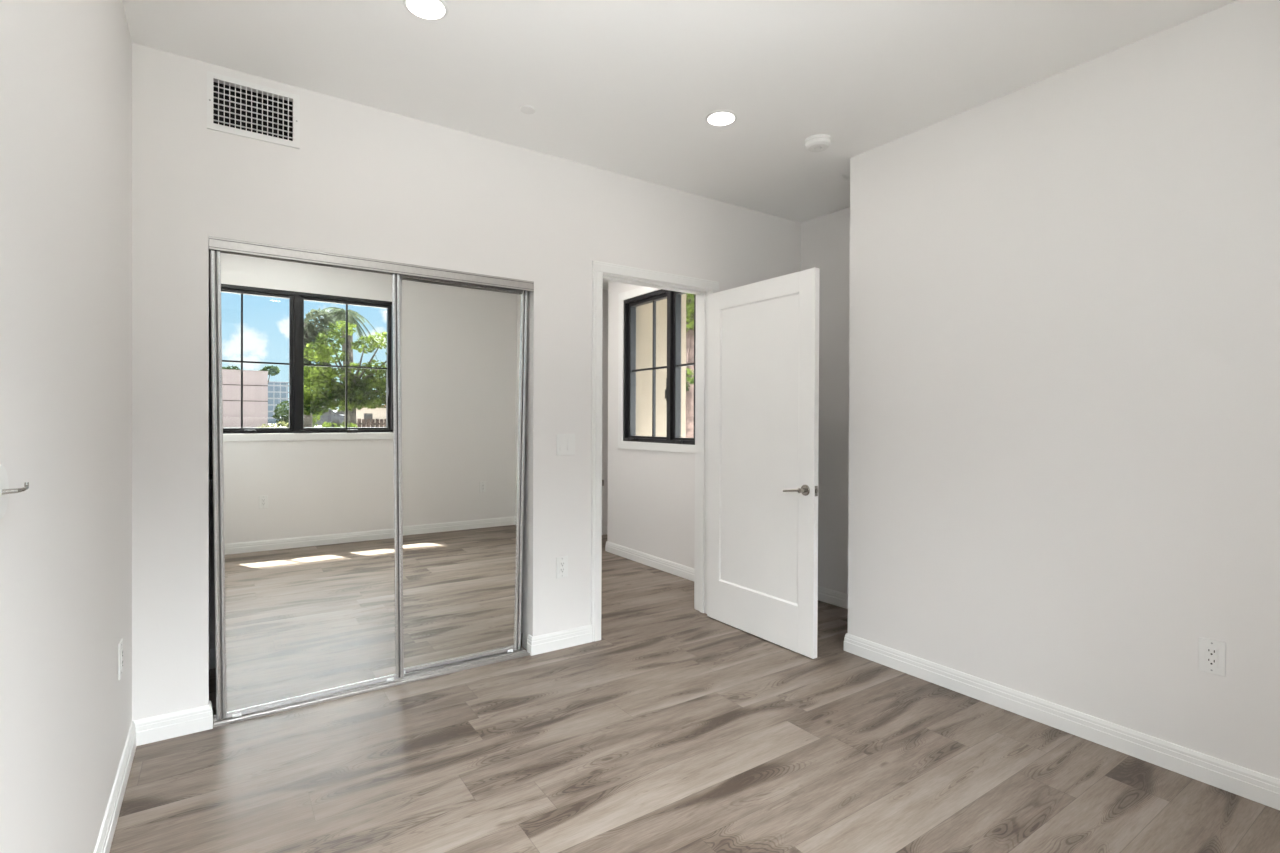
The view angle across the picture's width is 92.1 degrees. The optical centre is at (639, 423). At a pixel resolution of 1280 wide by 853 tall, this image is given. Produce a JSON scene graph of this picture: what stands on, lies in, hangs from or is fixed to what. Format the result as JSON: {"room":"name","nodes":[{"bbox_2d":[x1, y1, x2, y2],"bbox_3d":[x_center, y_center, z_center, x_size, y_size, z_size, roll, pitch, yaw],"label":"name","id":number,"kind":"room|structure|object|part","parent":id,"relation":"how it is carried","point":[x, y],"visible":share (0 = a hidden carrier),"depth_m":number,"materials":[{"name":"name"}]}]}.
{"room":"empty bedroom","nodes":[
{"label":"empty bedroom","id":0,"kind":"room"},
{"bbox_2d":[0,0,131,852],"bbox_3d":[-1.000,-0.098,0.829,0.150,2.743,3.714,0,0,-34],"label":"wall","id":1,"kind":"structure","parent":0,"point":[66,65],"depth_m":1.33,"materials":[{"name":"white paint"}]},
{"bbox_2d":[0,464,28,518],"bbox_3d":[-0.968,0.105,0.945,0.033,0.088,0.088,0,0,-34],"label":"handle","id":2,"kind":"object","parent":1,"relation":"attached to","point":[5,491],"visible":1,"depth_m":0.95,"materials":[{"name":"silver plastic"}]},
{"bbox_3d":[-0.977,0.105,0.938,0.010,0.088,0.088,0,0,-34],"label":"round plate","id":3,"kind":"part","parent":2,"relation":"part of","materials":[{"name":"white plastic"}]},
{"bbox_2d":[94,721,136,852],"bbox_3d":[-0.993,1.224,0.965,0.015,0.096,3.514,0,0,-34],"label":"baseboard","id":4,"kind":"structure","parent":1,"relation":"attached to","point":[104,841],"depth_m":1.98,"materials":[{"name":"paint"}]},
{"bbox_2d":[118,638,122,679],"bbox_3d":[-1.776,0.805,2.110,0.008,0.120,0.072,0,0,-34],"label":"wall outlet","id":5,"kind":"object","parent":1,"relation":"attached to","point":[120,645],"visible":1,"depth_m":2.09,"materials":[{"name":"white plastic"}]},
{"bbox_2d":[121,647,122,669],"bbox_3d":[-1.774,0.805,2.111,0.003,0.068,0.034,0,0,-34],"label":"receptacle","id":6,"kind":"object","parent":5,"relation":"attached to","point":[121,647],"depth_m":2.11,"materials":[{"name":"white plastic"}]},
{"bbox_2d":[209,251,522,648],"bbox_3d":[-1.523,-0.114,3.315,1.983,2.743,0.705,0,0,-34],"label":"wall","id":7,"kind":"structure","parent":0,"point":[212,645],"depth_m":3.16,"materials":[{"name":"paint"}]},
{"bbox_2d":[209,474,212,487],"bbox_3d":[-1.567,0.297,3.381,1.783,0.070,0.349,0,0,-34],"label":"closet shelf","id":8,"kind":"object","parent":7,"relation":"attached to","point":[210,475],"visible":0.02,"depth_m":3.02,"materials":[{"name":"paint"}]},
{"bbox_2d":[209,648,215,668],"bbox_3d":[-1.665,1.208,3.525,1.785,0.096,0.015,0,0,-34],"label":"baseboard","id":9,"kind":"structure","parent":7,"relation":"attached to","point":[212,652],"depth_m":3.16,"materials":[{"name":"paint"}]},
{"bbox_2d":[132,43,800,720],"bbox_3d":[-0.437,-0.110,3.542,4.134,2.743,0.140,0,0,-34],"label":"wall","id":10,"kind":"structure","parent":0,"point":[363,181],"depth_m":2.86,"materials":[{"name":"white paint"}]},
{"bbox_2d":[207,71,299,148],"bbox_3d":[-1.677,-1.329,2.681,0.335,0.234,0.146,0,0,-34],"label":"air vent","id":11,"kind":"object","parent":10,"relation":"in","point":[231,110],"visible":0.98,"depth_m":2.67,"materials":[{"name":"white plastic"}]},
{"bbox_2d":[213,80,292,139],"bbox_3d":[-1.648,-1.331,2.634,0.289,0.187,0.024,0,0,-34],"label":"grille","id":12,"kind":"object","parent":11,"relation":"attached to","point":[237,82],"depth_m":2.63,"materials":[{"name":"white plastic"}]},
{"bbox_2d":[134,625,591,745],"bbox_3d":[-0.412,1.213,3.504,3.834,0.096,0.060,0,0,-34],"label":"baseboard","id":13,"kind":"structure","parent":10,"relation":"attached to","point":[198,719],"depth_m":2.52,"materials":[{"name":"paint"}]},
{"bbox_2d":[209,236,533,291],"bbox_3d":[-1.207,-0.746,2.993,1.450,0.054,0.104,0,0,-34],"label":"track","id":14,"kind":"object","parent":10,"relation":"attached to","point":[215,243],"visible":0.98,"depth_m":2.87,"materials":[{"name":"metal"}]},
{"bbox_2d":[556,556,567,578],"bbox_3d":[-0.437,0.807,3.460,0.072,0.120,0.008,0,0,-34],"label":"wall outlet","id":15,"kind":"object","parent":10,"relation":"attached to","point":[561,562],"visible":1,"depth_m":3.46,"materials":[{"name":"white plastic"}]},
{"bbox_2d":[560,561,564,573],"bbox_3d":[-0.436,0.807,3.458,0.034,0.068,0.003,0,0,-34],"label":"receptacle","id":16,"kind":"object","parent":15,"relation":"attached to","point":[562,563],"depth_m":3.46,"materials":[{"name":"white plastic"}]},
{"bbox_2d":[557,434,574,454],"bbox_3d":[-0.415,0.119,3.468,0.116,0.120,0.010,0,0,-34],"label":"light switch","id":17,"kind":"object","parent":10,"relation":"attached to","point":[565,442],"visible":1,"depth_m":3.47,"materials":[{"name":"white plastic"}]},
{"bbox_2d":[591,260,718,641],"bbox_3d":[0.077,0.160,3.893,0.958,2.202,0.177,0,0,-34],"label":"trim","id":18,"kind":"structure","parent":10,"relation":"attached to","point":[601,271],"depth_m":3.85,"materials":[{"name":"paint"}]},
{"bbox_2d":[707,268,819,658],"bbox_3d":[0.698,0.211,3.667,0.149,2.094,0.896,0,0,-34],"label":"door","id":19,"kind":"structure","parent":10,"relation":"in","point":[762,516],"depth_m":3.59,"materials":[{"name":"paint"}]},
{"bbox_3d":[0.702,0.140,3.661,0.034,1.727,0.647,0,0,-34],"label":"panel","id":20,"kind":"part","parent":19,"relation":"part of","materials":[{"name":"paint"}]},
{"bbox_3d":[0.850,0.361,3.363,0.057,0.060,0.146,0,0,-34],"label":"lever handle","id":21,"kind":"part","parent":19,"relation":"part of","materials":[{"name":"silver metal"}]},
{"bbox_2d":[602,289,607,525],"bbox_3d":[-1.064,-0.129,6.539,2.600,2.743,0.150,0,0,-34],"label":"wall","id":22,"kind":"structure","parent":0,"point":[605,292],"depth_m":6.91,"materials":[{"name":"white paint"}]},
{"bbox_2d":[602,526,606,534],"bbox_3d":[-0.982,1.195,6.506,2.260,0.096,0.015,0,0,-34],"label":"baseboard","id":23,"kind":"structure","parent":22,"relation":"attached to","point":[604,528],"depth_m":6.89,"materials":[{"name":"paint"}]},
{"bbox_2d":[605,541,693,580],"bbox_3d":[0.560,1.207,5.482,0.864,0.096,1.927,0,0,-34],"label":"baseboard","id":24,"kind":"structure","parent":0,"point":[677,569],"depth_m":5.39,"materials":[{"name":"paint"}]},
{"bbox_2d":[607,281,694,568],"bbox_3d":[0.311,-0.042,5.294,0.210,2.893,1.912,0,0,-34],"label":"wall","id":25,"kind":"structure","parent":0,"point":[651,494],"depth_m":5.54,"materials":[{"name":"white paint"}]},
{"bbox_2d":[618,287,695,453],"bbox_3d":[0.285,-0.492,5.213,0.153,1.458,1.601,0,0,-34],"label":"window","id":26,"kind":"structure","parent":25,"relation":"attached to","point":[673,380],"depth_m":5.47,"materials":[{"name":"black metal"}]},
{"bbox_3d":[0.096,-0.494,5.534,0.065,1.258,0.635,0,0,-34],"label":"sash","id":27,"kind":"part","parent":26,"relation":"part of","materials":[{"name":"black metal"}]},
{"bbox_3d":[0.224,-0.291,5.267,0.024,0.200,0.012,0,0,-34],"label":"lock lever","id":28,"kind":"part","parent":26,"relation":"part of","materials":[{"name":"black metal"}]},
{"bbox_3d":[0.498,-0.489,4.943,0.065,1.258,0.690,0,0,-34],"label":"sash","id":29,"kind":"part","parent":26,"relation":"part of","materials":[{"name":"black metal"}]},
{"bbox_2d":[641,294,685,437],"bbox_3d":[-0.090,-0.176,6.734,0.769,3.143,0.923,0,0,-34],"label":"wall","id":30,"kind":"structure","parent":0,"point":[661,306],"depth_m":6.37,"materials":[{"name":"beige paint"}]},
{"bbox_2d":[122,0,1236,289],"bbox_3d":[-0.050,-1.604,3.273,4.600,0.250,6.712,0,0,-34],"label":"ceiling","id":31,"kind":"structure","parent":0,"point":[629,88],"depth_m":2.51,"materials":[{"name":"white paint"}]},
{"bbox_2d":[403,0,447,19],"bbox_3d":[-0.756,-1.471,2.178,0.152,0.009,0.152,0,0,-34],"label":"recessed light","id":32,"kind":"object","parent":31,"relation":"in","point":[424,9],"visible":1,"depth_m":2.18,"materials":[{"name":"white plastic"}]},
{"bbox_2d":[520,106,535,113],"bbox_3d":[-0.528,-1.476,2.904,0.072,0.006,0.072,0,0,-34],"label":"sprinkler cover","id":33,"kind":"object","parent":31,"relation":"attached to","point":[524,109],"visible":1,"depth_m":2.90,"materials":[{"name":"white plastic"}]},
{"bbox_2d":[705,110,736,125],"bbox_3d":[0.392,-1.471,2.977,0.152,0.009,0.152,0,0,-34],"label":"recessed light","id":34,"kind":"object","parent":31,"relation":"in","point":[720,117],"visible":1,"depth_m":2.96,"materials":[{"name":"white plastic"}]},
{"bbox_2d":[805,134,831,151],"bbox_3d":[0.926,-1.451,3.206,0.134,0.046,0.134,0,0,-34],"label":"smoke detector","id":35,"kind":"object","parent":31,"relation":"attached to","point":[818,142],"visible":1,"depth_m":3.17,"materials":[{"name":"white plastic"}]},
{"bbox_2d":[109,534,1279,852],"bbox_3d":[-0.062,1.324,3.288,4.600,0.120,6.712,0,0,-34],"label":"floor","id":36,"kind":"structure","parent":0,"point":[679,729],"depth_m":2.26,"materials":[{"name":"brown wood"}]},
{"bbox_2d":[213,648,529,726],"bbox_3d":[-1.212,1.255,2.997,1.418,0.012,0.096,0,0,-34],"label":"floor track","id":37,"kind":"object","parent":36,"relation":"on","point":[418,675],"visible":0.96,"depth_m":2.99,"materials":[{"name":"metal"}]},
{"bbox_2d":[210,249,403,720],"bbox_3d":[-1.474,0.251,2.793,0.756,1.996,0.034,-1,1,-34],"label":"mirror door","id":38,"kind":"structure","parent":37,"relation":"on","point":[306,356],"depth_m":2.77,"materials":[{"name":"silver glass"}]},
{"bbox_3d":[-1.472,1.234,2.811,0.684,0.021,0.018,-1,1,-34],"label":"rail","id":39,"kind":"part","parent":38,"relation":"part of","materials":[{"name":"metal"}]},
{"bbox_2d":[400,274,527,673],"bbox_3d":[-0.932,0.255,3.212,0.701,1.980,0.033,1,0,-34],"label":"mirror door","id":40,"kind":"structure","parent":37,"relation":"on","point":[464,345],"depth_m":3.21,"materials":[{"name":"silver glass"}]},
{"bbox_3d":[-0.952,1.230,3.215,0.629,0.021,0.018,1,0,-34],"label":"rail","id":41,"kind":"part","parent":40,"relation":"part of","materials":[{"name":"metal"}]},
{"bbox_3d":[-0.911,-0.726,3.208,0.629,0.018,0.017,1,0,-34],"label":"rail","id":42,"kind":"part","parent":40,"relation":"part of","materials":[{"name":"metal"}]},
{"bbox_2d":[801,207,849,593],"bbox_3d":[1.508,-0.106,4.225,0.150,2.743,0.920,0,0,-34],"label":"wall","id":43,"kind":"structure","parent":0,"point":[825,240],"depth_m":4.32,"materials":[{"name":"white paint"}]},
{"bbox_2d":[848,0,1279,778],"bbox_3d":[2.208,-0.094,2.577,0.847,2.743,2.594,0,0,-34],"label":"wall","id":44,"kind":"structure","parent":0,"point":[1064,476],"depth_m":2.49,"materials":[{"name":"white paint"}]},
{"bbox_2d":[818,586,1279,809],"bbox_3d":[1.876,1.226,2.918,0.711,0.096,3.514,0,0,-34],"label":"baseboard","id":45,"kind":"structure","parent":44,"relation":"attached to","point":[1258,787],"depth_m":2.51,"materials":[{"name":"paint"}]},
{"bbox_2d":[1198,637,1225,676],"bbox_3d":[2.026,0.826,2.185,0.009,0.120,0.072,0,0,-34],"label":"wall outlet","id":46,"kind":"object","parent":44,"relation":"attached to","point":[1212,653],"visible":1,"depth_m":2.18,"materials":[{"name":"white plastic"}]},
{"bbox_2d":[1205,646,1217,667],"bbox_3d":[2.024,0.826,2.183,0.003,0.068,0.034,0,0,-35],"label":"receptacle","id":47,"kind":"object","parent":46,"relation":"attached to","point":[1211,652],"depth_m":2.18,"materials":[{"name":"white plastic"}]},
{"label":"outside","id":48,"kind":"structure","parent":0,"visible":0},
{"bbox_3d":[25.142,1.715,-19.163,140.000,0.140,180.000,0,0,-34],"label":"ground","id":49,"kind":"structure","parent":48,"visible":0},
{"bbox_2d":[686,293,693,437],"bbox_3d":[0.983,-0.922,12.491,1.539,4.604,2.275,0,0,-20],"label":"tree","id":50,"kind":"object","parent":49,"relation":"on","point":[689,297],"visible":0.09,"depth_m":12.50,"materials":[{"name":"green plant"}]}
]}

